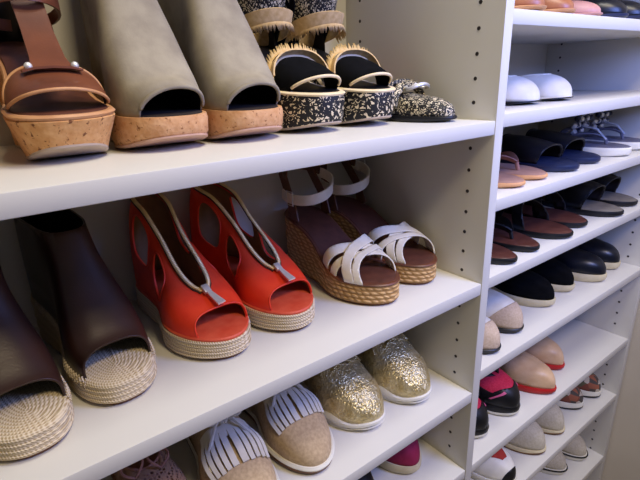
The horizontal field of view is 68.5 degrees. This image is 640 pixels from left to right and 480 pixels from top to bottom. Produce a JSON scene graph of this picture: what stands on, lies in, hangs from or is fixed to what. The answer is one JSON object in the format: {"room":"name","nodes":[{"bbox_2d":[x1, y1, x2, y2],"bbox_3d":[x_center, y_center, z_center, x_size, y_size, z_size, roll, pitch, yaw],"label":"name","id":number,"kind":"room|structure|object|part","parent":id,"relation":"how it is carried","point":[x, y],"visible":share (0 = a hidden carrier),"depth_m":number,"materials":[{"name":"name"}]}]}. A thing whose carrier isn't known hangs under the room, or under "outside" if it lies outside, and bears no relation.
{"room":"walk-in closet","nodes":[
{"label":"walk-in closet","id":0,"kind":"room"},
{"bbox_2d":[0,1,53,41],"bbox_3d":[-0.338,-0.242,0.519,0.066,0.069,0.058,-16,24,-34],"label":"strap","id":1,"kind":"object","parent":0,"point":[6,11],"depth_m":0.54,"materials":[{"name":"leather"}]},
{"bbox_2d":[253,26,275,50],"bbox_3d":[-0.106,-0.304,0.682,0.062,0.066,0.069,-16,24,-34],"label":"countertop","id":2,"kind":"structure","parent":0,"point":[272,43],"depth_m":0.68,"materials":[{"name":"black fabric"}]},
{"bbox_2d":[277,28,324,51],"bbox_3d":[-0.039,-0.324,0.730,0.062,0.066,0.069,-16,24,-34],"label":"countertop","id":3,"kind":"structure","parent":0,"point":[319,42],"depth_m":0.73,"materials":[{"name":"black fabric"}]},
{"bbox_2d":[601,299,639,479],"bbox_3d":[1.476,-0.050,0.297,0.100,2.570,2.725,-16,24,-34],"label":"wall","id":4,"kind":"structure","parent":0,"point":[622,462],"depth_m":1.31,"materials":[{"name":"beige paint"}]},
{"bbox_3d":[0.434,1.516,-0.018,3.200,0.100,2.743,-16,24,-34],"label":"floor","id":5,"kind":"structure","parent":0,"visible":0},
{"bbox_2d":[0,0,514,479],"bbox_3d":[-0.230,0.143,0.579,0.998,2.139,0.324,-16,24,-34],"label":"shelving unit","id":6,"kind":"object","parent":5,"relation":"on","point":[439,178],"visible":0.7,"depth_m":0.65,"materials":[{"name":"white plastic"}]},
{"bbox_2d":[0,266,73,460],"bbox_3d":[-0.335,0.088,0.469,0.238,0.172,0.090,16,26,41],"label":"bootie","id":7,"kind":"object","parent":6,"relation":"on","point":[37,409],"visible":1,"depth_m":0.44,"materials":[{"name":"brown leather"}]},
{"bbox_2d":[0,0,114,159],"bbox_3d":[-0.284,-0.206,0.466,0.095,0.235,0.233,-16,24,-34],"label":"sandal","id":8,"kind":"object","parent":6,"relation":"on","point":[50,109],"visible":1,"depth_m":0.43},
{"bbox_2d":[14,209,156,404],"bbox_3d":[-0.272,0.059,0.544,0.090,0.172,0.238,-18,25,-38],"label":"bootie","id":9,"kind":"object","parent":6,"relation":"on","point":[80,309],"visible":0.98,"depth_m":0.51,"materials":[{"name":"brown leather"}]},
{"bbox_2d":[79,0,207,148],"bbox_3d":[-0.213,-0.255,0.510,0.093,0.292,0.228,-16,24,-34],"label":"bootie","id":10,"kind":"object","parent":6,"relation":"on","point":[136,57],"visible":0.96,"depth_m":0.47,"materials":[{"name":"beige leather"}]},
{"bbox_2d":[111,448,186,479],"bbox_3d":[-0.231,0.293,0.612,0.093,0.085,0.240,-14,23,-31],"label":"shoe","id":11,"kind":"object","parent":6,"relation":"on","point":[157,466],"visible":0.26,"depth_m":0.58,"materials":[{"name":"fabric"}]},
{"bbox_3d":[-0.325,0.104,0.698,0.962,2.100,0.010,-16,24,-34],"label":"panel","id":12,"kind":"part","parent":6,"relation":"part of","materials":[{"name":"white plastic"}]},
{"bbox_2d":[129,193,251,359],"bbox_3d":[-0.185,0.035,0.611,0.244,0.167,0.100,17,27,42],"label":"zip espadrille","id":13,"kind":"object","parent":6,"relation":"on","point":[198,314],"visible":0.97,"depth_m":0.59,"materials":[{"name":"red leather"}]},
{"bbox_3d":[-0.125,0.067,0.562,0.011,0.012,0.028,-19,25,-39],"label":"zip pull","id":14,"kind":"part","parent":13,"relation":"part of","materials":[{"name":"silver metal"}]},
{"bbox_2d":[157,0,282,138],"bbox_3d":[-0.133,-0.275,0.559,0.093,0.291,0.228,-16,24,-34],"label":"bootie","id":15,"kind":"object","parent":6,"relation":"on","point":[225,59],"visible":0.86,"depth_m":0.52,"materials":[{"name":"beige leather"}]},
{"bbox_2d":[186,411,279,479],"bbox_3d":[-0.140,0.271,0.652,0.100,0.095,0.257,-15,23,-33],"label":"kiltie oxford","id":16,"kind":"object","parent":6,"relation":"on","point":[227,449],"visible":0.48,"depth_m":0.60,"materials":[{"name":"leather"}]},
{"bbox_3d":[-0.227,0.148,0.576,0.959,0.019,0.312,-16,24,-34],"label":"shelf","id":17,"kind":"part","parent":6,"relation":"part of","materials":[{"name":"white plastic"}]},
{"bbox_3d":[-0.235,-0.083,0.495,0.959,0.019,0.312,-16,24,-34],"label":"shelf","id":18,"kind":"part","parent":6,"relation":"part of","materials":[{"name":"white plastic"}]},
{"bbox_2d":[190,182,314,331],"bbox_3d":[-0.099,0.010,0.673,0.100,0.167,0.244,-17,24,-36],"label":"zip espadrille","id":19,"kind":"object","parent":6,"relation":"on","point":[276,295],"visible":0.9,"depth_m":0.65,"materials":[{"name":"red leather"}]},
{"bbox_3d":[-0.045,0.044,0.619,0.010,0.012,0.028,-19,25,-39],"label":"zip pull","id":20,"kind":"part","parent":19,"relation":"part of","materials":[{"name":"silver metal"}]},
{"bbox_3d":[-0.220,0.337,0.643,0.959,0.019,0.312,-16,24,-34],"label":"shelf","id":21,"kind":"part","parent":6,"relation":"part of","materials":[{"name":"white laminate"}]},
{"bbox_2d":[243,383,334,473],"bbox_3d":[-0.064,0.240,0.729,0.100,0.095,0.257,-13,22,-29],"label":"kiltie oxford","id":22,"kind":"object","parent":6,"relation":"on","point":[292,424],"visible":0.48,"depth_m":0.66,"materials":[{"name":"beige fabric"}]},
{"bbox_2d":[237,0,344,130],"bbox_3d":[-0.059,-0.249,0.631,0.094,0.190,0.237,-16,24,-34],"label":"wedge","id":23,"kind":"object","parent":6,"relation":"on","point":[304,103],"visible":0.66,"depth_m":0.58,"materials":[{"name":"black fabric"}]},
{"bbox_2d":[276,0,395,123],"bbox_3d":[0.014,-0.270,0.683,0.095,0.190,0.237,-16,24,-34],"label":"wedge","id":24,"kind":"object","parent":6,"relation":"on","point":[315,23],"visible":0.62,"depth_m":0.64,"materials":[{"name":"black fabric"}]},
{"bbox_2d":[278,165,399,305],"bbox_3d":[0.022,-0.023,0.728,0.098,0.184,0.247,-18,25,-37],"label":"sandal","id":25,"kind":"object","parent":6,"relation":"on","point":[349,270],"visible":0.98,"depth_m":0.73,"materials":[{"name":"brown leather"}]},
{"bbox_2d":[300,355,384,429],"bbox_3d":[0.006,0.206,0.794,0.106,0.113,0.262,-16,24,-35],"label":"sneaker","id":26,"kind":"object","parent":6,"relation":"on","point":[350,398],"visible":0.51,"depth_m":0.72,"materials":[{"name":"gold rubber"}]},
{"bbox_3d":[-0.009,0.226,0.761,0.020,0.061,0.086,-15,23,-32],"label":"panel","id":27,"kind":"part","parent":26,"relation":"part of","materials":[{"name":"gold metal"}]},
{"bbox_2d":[358,471,373,479],"bbox_3d":[0.007,0.386,0.865,0.099,0.059,0.251,-16,24,-34],"label":"shoe","id":28,"kind":"object","parent":6,"relation":"on","point":[368,476],"visible":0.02,"depth_m":0.79,"materials":[{"name":"black leather"}]},
{"bbox_2d":[320,159,436,284],"bbox_3d":[0.098,-0.049,0.793,0.098,0.184,0.247,-15,23,-33],"label":"sandal","id":29,"kind":"object","parent":6,"relation":"on","point":[415,263],"visible":0.74,"depth_m":0.79,"materials":[{"name":"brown leather"}]},
{"bbox_2d":[357,333,431,402],"bbox_3d":[0.100,0.181,0.852,0.106,0.113,0.262,-14,22,-30],"label":"sneaker","id":30,"kind":"object","parent":6,"relation":"on","point":[401,374],"visible":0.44,"depth_m":0.78,"materials":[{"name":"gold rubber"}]},
{"bbox_3d":[0.081,0.203,0.817,0.020,0.061,0.085,-15,23,-32],"label":"panel","id":31,"kind":"part","parent":30,"relation":"part of","materials":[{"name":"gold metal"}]},
{"bbox_2d":[379,439,421,473],"bbox_3d":[0.100,0.350,0.925,0.099,0.080,0.251,-16,24,-34],"label":"shoe","id":32,"kind":"object","parent":6,"relation":"on","point":[407,460],"visible":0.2,"depth_m":0.83,"materials":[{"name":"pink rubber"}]},
{"bbox_2d":[379,78,456,121],"bbox_3d":[0.107,-0.218,0.721,0.090,0.061,0.235,-16,24,-35],"label":"shoe","id":33,"kind":"object","parent":6,"relation":"on","point":[417,106],"visible":0.59,"depth_m":0.66,"materials":[{"name":"fabric"}]},
{"bbox_3d":[-0.214,0.495,0.699,0.959,0.019,0.312,-16,24,-34],"label":"shelf","id":34,"kind":"part","parent":6,"relation":"part of","materials":[{"name":"white plastic"}]},
{"bbox_3d":[0.163,0.042,0.853,0.019,2.120,0.314,-16,24,-34],"label":"panel","id":35,"kind":"part","parent":6,"relation":"part of","materials":[{"name":"white plastic"}]},
{"bbox_2d":[471,0,639,479],"bbox_3d":[0.440,-0.049,1.052,0.689,2.139,0.324,-16,24,-34],"label":"shelving unit","id":36,"kind":"object","parent":5,"relation":"on","point":[592,323],"visible":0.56,"depth_m":1.09,"materials":[{"name":"white plastic"}]},
{"bbox_2d":[475,398,488,437],"bbox_3d":[0.242,0.317,0.996,0.103,0.087,0.250,-17,25,-37],"label":"shoe","id":37,"kind":"object","parent":36,"relation":"on","point":[482,419],"visible":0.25,"depth_m":0.91,"materials":[{"name":"black leather"}]},
{"bbox_2d":[482,317,500,353],"bbox_3d":[0.237,0.140,0.916,0.098,0.070,0.251,-16,24,-34],"label":"shoe","id":38,"kind":"object","parent":36,"relation":"on","point":[491,343],"visible":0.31,"depth_m":0.83,"materials":[{"name":"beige leather"}]},
{"bbox_2d":[471,447,516,479],"bbox_3d":[0.341,0.467,1.099,0.103,0.080,0.251,-16,24,-34],"label":"sneaker","id":39,"kind":"object","parent":36,"relation":"on","point":[500,466],"visible":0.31,"depth_m":1.02,"materials":[{"name":"white rubber"}]},
{"bbox_3d":[0.373,0.466,1.053,0.082,0.030,0.086,-16,24,-34],"label":"vamp panel","id":40,"kind":"part","parent":39,"relation":"part of","materials":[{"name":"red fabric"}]},
{"bbox_2d":[478,368,519,415],"bbox_3d":[0.337,0.292,1.058,0.103,0.087,0.250,-15,23,-31],"label":"shoe","id":41,"kind":"object","parent":36,"relation":"on","point":[500,393],"visible":0.42,"depth_m":0.97,"materials":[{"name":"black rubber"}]},
{"bbox_2d":[491,243,517,263],"bbox_3d":[0.245,-0.008,0.866,0.080,0.041,0.250,-16,24,-34],"label":"sandal","id":42,"kind":"object","parent":36,"relation":"on","point":[500,254],"visible":0.2,"depth_m":0.78,"materials":[{"name":"black leather"}]},
{"bbox_2d":[486,288,523,332],"bbox_3d":[0.310,0.114,0.982,0.098,0.070,0.251,-16,24,-34],"label":"shoe","id":43,"kind":"object","parent":36,"relation":"on","point":[506,313],"visible":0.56,"depth_m":0.90,"materials":[{"name":"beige leather"}]},
{"bbox_2d":[498,172,525,187],"bbox_3d":[0.246,-0.131,0.839,0.093,0.037,0.250,-16,24,-34],"label":"flip flop","id":44,"kind":"object","parent":36,"relation":"on","point":[505,179],"visible":0.22,"depth_m":0.76,"materials":[{"name":"beige rubber"}]},
{"bbox_2d":[493,216,539,250],"bbox_3d":[0.310,-0.029,0.918,0.080,0.041,0.250,-16,24,-34],"label":"sandal","id":45,"kind":"object","parent":36,"relation":"on","point":[504,235],"visible":0.45,"depth_m":0.86,"materials":[{"name":"black leather"}]},
{"bbox_3d":[0.349,-0.009,0.859,0.007,0.015,0.011,-16,24,-34],"label":"toe post","id":46,"kind":"part","parent":45,"relation":"part of","materials":[{"name":"black leather"}]},
{"bbox_2d":[490,269,555,306],"bbox_3d":[0.411,0.076,1.069,0.095,0.075,0.251,-16,24,-34],"label":"shoe","id":47,"kind":"object","parent":36,"relation":"on","point":[529,288],"visible":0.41,"depth_m":0.99,"materials":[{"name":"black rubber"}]},
{"bbox_2d":[505,75,541,104],"bbox_3d":[0.281,-0.285,0.862,0.103,0.064,0.251,-16,24,-34],"label":"shoe","id":48,"kind":"object","parent":36,"relation":"on","point":[520,90],"visible":0.34,"depth_m":0.77,"materials":[{"name":"white leather"}]},
{"bbox_2d":[499,151,547,179],"bbox_3d":[0.309,-0.151,0.888,0.093,0.037,0.250,-16,24,-34],"label":"flip flop","id":49,"kind":"object","parent":36,"relation":"on","point":[525,172],"visible":0.41,"depth_m":0.83,"materials":[{"name":"pink leather"}]},
{"bbox_3d":[0.348,-0.130,0.829,0.007,0.015,0.011,-16,24,-34],"label":"toe post","id":50,"kind":"part","parent":49,"relation":"part of","materials":[{"name":"leather"}]},
{"bbox_2d":[504,421,545,453],"bbox_3d":[0.445,0.433,1.180,0.100,0.081,0.251,-16,24,-34],"label":"shoe","id":51,"kind":"object","parent":36,"relation":"on","point":[531,440],"visible":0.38,"depth_m":1.10,"materials":[{"name":"beige fabric"}]},
{"bbox_3d":[0.338,-0.086,1.166,0.671,2.100,0.010,-16,24,-34],"label":"panel","id":52,"kind":"part","parent":36,"relation":"part of","materials":[{"name":"white laminate"}]},
{"bbox_2d":[499,351,556,393],"bbox_3d":[0.437,0.276,1.114,0.101,0.072,0.251,-16,24,-34],"label":"shoe","id":53,"kind":"object","parent":36,"relation":"on","point":[531,375],"visible":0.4,"depth_m":1.04,"materials":[{"name":"leather"}]},
{"bbox_2d":[514,0,546,10],"bbox_3d":[0.234,-0.374,0.741,0.099,0.053,0.251,-16,24,-34],"label":"shoe","id":54,"kind":"object","parent":36,"relation":"on","point":[539,5],"visible":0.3,"depth_m":0.65,"materials":[{"name":"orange leather"}]},
{"bbox_2d":[495,199,573,238],"bbox_3d":[0.394,-0.063,0.969,0.096,0.064,0.250,-16,24,-34],"label":"slide","id":55,"kind":"object","parent":36,"relation":"on","point":[541,227],"visible":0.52,"depth_m":0.92,"materials":[{"name":"black leather"}]},
{"bbox_2d":[500,134,579,171],"bbox_3d":[0.387,-0.181,0.935,0.095,0.057,0.250,-16,24,-34],"label":"sandal","id":56,"kind":"object","parent":36,"relation":"on","point":[542,154],"visible":0.82,"depth_m":0.88,"materials":[{"name":"black leather"}]},
{"bbox_3d":[0.455,0.471,1.225,0.668,0.019,0.312,-16,24,-34],"label":"shelf","id":57,"kind":"part","parent":36,"relation":"part of","materials":[{"name":"white plastic"}]},
{"bbox_2d":[525,337,564,369],"bbox_3d":[0.502,0.244,1.199,0.101,0.072,0.251,-16,24,-34],"label":"shoe","id":58,"kind":"object","parent":36,"relation":"on","point":[546,350],"visible":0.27,"depth_m":1.11,"materials":[{"name":"leather"}]},
{"bbox_2d":[504,192,587,227],"bbox_3d":[0.460,-0.086,1.029,0.096,0.064,0.250,-16,24,-34],"label":"slide","id":59,"kind":"object","parent":36,"relation":"on","point":[559,214],"visible":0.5,"depth_m":0.99,"materials":[{"name":"black leather"}]},
{"bbox_2d":[519,73,573,100],"bbox_3d":[0.374,-0.311,0.927,0.103,0.064,0.251,-16,24,-34],"label":"shoe","id":60,"kind":"object","parent":36,"relation":"on","point":[550,86],"visible":0.38,"depth_m":0.84,"materials":[{"name":"white leather"}]},
{"bbox_3d":[0.449,0.306,1.167,0.668,0.019,0.312,-16,24,-34],"label":"shelf","id":61,"kind":"part","parent":36,"relation":"part of","materials":[{"name":"white plastic"}]},
{"bbox_2d":[535,404,564,433],"bbox_3d":[0.525,0.409,1.241,0.100,0.081,0.251,-16,24,-34],"label":"shoe","id":62,"kind":"object","parent":36,"relation":"on","point":[551,421],"visible":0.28,"depth_m":1.15,"materials":[{"name":"beige fabric"}]},
{"bbox_2d":[529,258,574,291],"bbox_3d":[0.491,0.050,1.135,0.095,0.075,0.251,-16,24,-34],"label":"shoe","id":63,"kind":"object","parent":36,"relation":"on","point":[560,276],"visible":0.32,"depth_m":1.05,"materials":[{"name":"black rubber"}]},
{"bbox_2d":[540,451,567,474],"bbox_3d":[0.600,0.584,1.384,0.101,0.080,0.256,-16,24,-34],"label":"sneaker","id":64,"kind":"object","parent":36,"relation":"on","point":[557,466],"visible":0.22,"depth_m":1.30,"materials":[{"name":"beige fabric"}]},
{"bbox_2d":[543,0,575,12],"bbox_3d":[0.309,-0.397,0.798,0.099,0.053,0.251,-16,24,-34],"label":"shoe","id":65,"kind":"object","parent":36,"relation":"on","point":[563,6],"visible":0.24,"depth_m":0.71,"materials":[{"name":"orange leather"}]},
{"bbox_3d":[0.442,0.115,1.100,0.668,0.019,0.312,-16,24,-34],"label":"shelf","id":66,"kind":"part","parent":36,"relation":"part of","materials":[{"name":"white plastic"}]},
{"bbox_2d":[525,128,600,163],"bbox_3d":[0.467,-0.206,0.999,0.095,0.057,0.250,-16,24,-34],"label":"sandal","id":67,"kind":"object","parent":36,"relation":"on","point":[572,145],"visible":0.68,"depth_m":0.94,"materials":[{"name":"black leather"}]},
{"bbox_3d":[0.436,-0.046,1.043,0.668,0.019,0.312,-16,24,-34],"label":"shelf","id":68,"kind":"part","parent":36,"relation":"part of","materials":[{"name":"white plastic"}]},
{"bbox_3d":[0.463,0.673,1.297,0.668,0.019,0.312,-16,24,-34],"label":"shelf","id":69,"kind":"part","parent":36,"relation":"part of","materials":[{"name":"white plastic"}]},
{"bbox_3d":[0.431,-0.165,1.001,0.668,0.019,0.312,-16,24,-34],"label":"shelf","id":70,"kind":"part","parent":36,"relation":"part of","materials":[{"name":"white plastic"}]},
{"bbox_2d":[556,386,583,408],"bbox_3d":[0.611,0.382,1.320,0.094,0.074,0.251,-16,24,-34],"label":"sneaker","id":71,"kind":"object","parent":36,"relation":"on","point":[573,399],"visible":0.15,"depth_m":1.23,"materials":[{"name":"brown fabric"}]},
{"bbox_3d":[0.427,-0.280,0.961,0.668,0.019,0.312,-16,24,-34],"label":"shelf","id":72,"kind":"part","parent":36,"relation":"part of","materials":[{"name":"white plastic"}]},
{"bbox_2d":[562,434,587,460],"bbox_3d":[0.686,0.564,1.431,0.101,0.080,0.256,-16,24,-34],"label":"sneaker","id":73,"kind":"object","parent":36,"relation":"on","point":[576,450],"visible":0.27,"depth_m":1.34,"materials":[{"name":"beige fabric"}]},
{"bbox_3d":[0.422,-0.405,0.917,0.668,0.019,0.312,-16,24,-34],"label":"shelf","id":74,"kind":"part","parent":36,"relation":"part of","materials":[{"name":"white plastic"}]},
{"bbox_2d":[553,247,606,281],"bbox_3d":[0.584,0.033,1.174,0.096,0.075,0.251,-16,24,-34],"label":"shoe","id":75,"kind":"object","parent":36,"relation":"on","point":[585,266],"visible":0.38,"depth_m":1.09,"materials":[{"name":"black leather"}]},
{"bbox_2d":[542,180,623,216],"bbox_3d":[0.565,-0.115,1.083,0.095,0.075,0.250,-16,24,-34],"label":"mule","id":76,"kind":"object","parent":36,"relation":"on","point":[583,198],"visible":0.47,"depth_m":1.03,"materials":[{"name":"black leather"}]},
{"bbox_2d":[572,0,602,15],"bbox_3d":[0.385,-0.416,0.858,0.099,0.043,0.251,-16,24,-34],"label":"shoe","id":77,"kind":"object","parent":36,"relation":"on","point":[582,7],"visible":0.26,"depth_m":0.77,"materials":[{"name":"pink leather"}]},
{"bbox_3d":[0.710,-0.115,1.240,0.019,2.120,0.314,-16,24,-34],"label":"panel","id":78,"kind":"part","parent":36,"relation":"part of","materials":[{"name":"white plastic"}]},
{"bbox_2d":[578,373,601,396],"bbox_3d":[0.687,0.363,1.364,0.094,0.074,0.251,-16,24,-34],"label":"shoe","id":79,"kind":"object","parent":36,"relation":"on","point":[591,386],"visible":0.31,"depth_m":1.27,"materials":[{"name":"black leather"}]},
{"bbox_2d":[560,113,631,155],"bbox_3d":[0.561,-0.249,1.049,0.093,0.098,0.250,-16,24,-34],"label":"sandal","id":80,"kind":"object","parent":36,"relation":"on","point":[605,148],"visible":0.6,"depth_m":1.00,"materials":[{"name":"white rubber"}]},
{"bbox_3d":[0.592,-0.231,1.013,0.005,0.029,0.052,-16,24,-35],"label":"jewelled stem","id":81,"kind":"part","parent":80,"relation":"part of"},
{"bbox_2d":[576,238,620,268],"bbox_3d":[0.661,0.007,1.241,0.096,0.075,0.251,-16,24,-34],"label":"shoe","id":82,"kind":"object","parent":36,"relation":"on","point":[606,251],"visible":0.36,"depth_m":1.16,"materials":[{"name":"black leather"}]},
{"bbox_2d":[566,110,639,149],"bbox_3d":[0.644,-0.275,1.115,0.093,0.098,0.250,-16,24,-34],"label":"sandal","id":83,"kind":"object","parent":36,"relation":"on","point":[601,118],"visible":0.52,"depth_m":1.08,"materials":[{"name":"white rubber"}]},
{"bbox_3d":[0.674,-0.257,1.079,0.005,0.029,0.052,-16,23,-33],"label":"jewelled stem","id":84,"kind":"part","parent":83,"relation":"part of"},
{"bbox_2d":[580,0,628,17],"bbox_3d":[0.458,-0.444,0.907,0.099,0.057,0.251,-16,24,-34],"label":"shoe","id":85,"kind":"object","parent":36,"relation":"on","point":[609,8],"visible":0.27,"depth_m":0.82,"materials":[{"name":"black leather"}]},
{"bbox_2d":[592,173,637,205],"bbox_3d":[0.646,-0.143,1.154,0.095,0.075,0.250,-16,24,-34],"label":"mule","id":86,"kind":"object","parent":36,"relation":"on","point":[611,181],"visible":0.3,"depth_m":1.09,"materials":[{"name":"black leather"}]},
{"bbox_2d":[619,0,639,18],"bbox_3d":[0.532,-0.465,0.960,0.099,0.057,0.251,-16,24,-34],"label":"shoe","id":87,"kind":"object","parent":36,"relation":"on","point":[633,8],"visible":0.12,"depth_m":0.87,"materials":[{"name":"black leather"}]}
]}

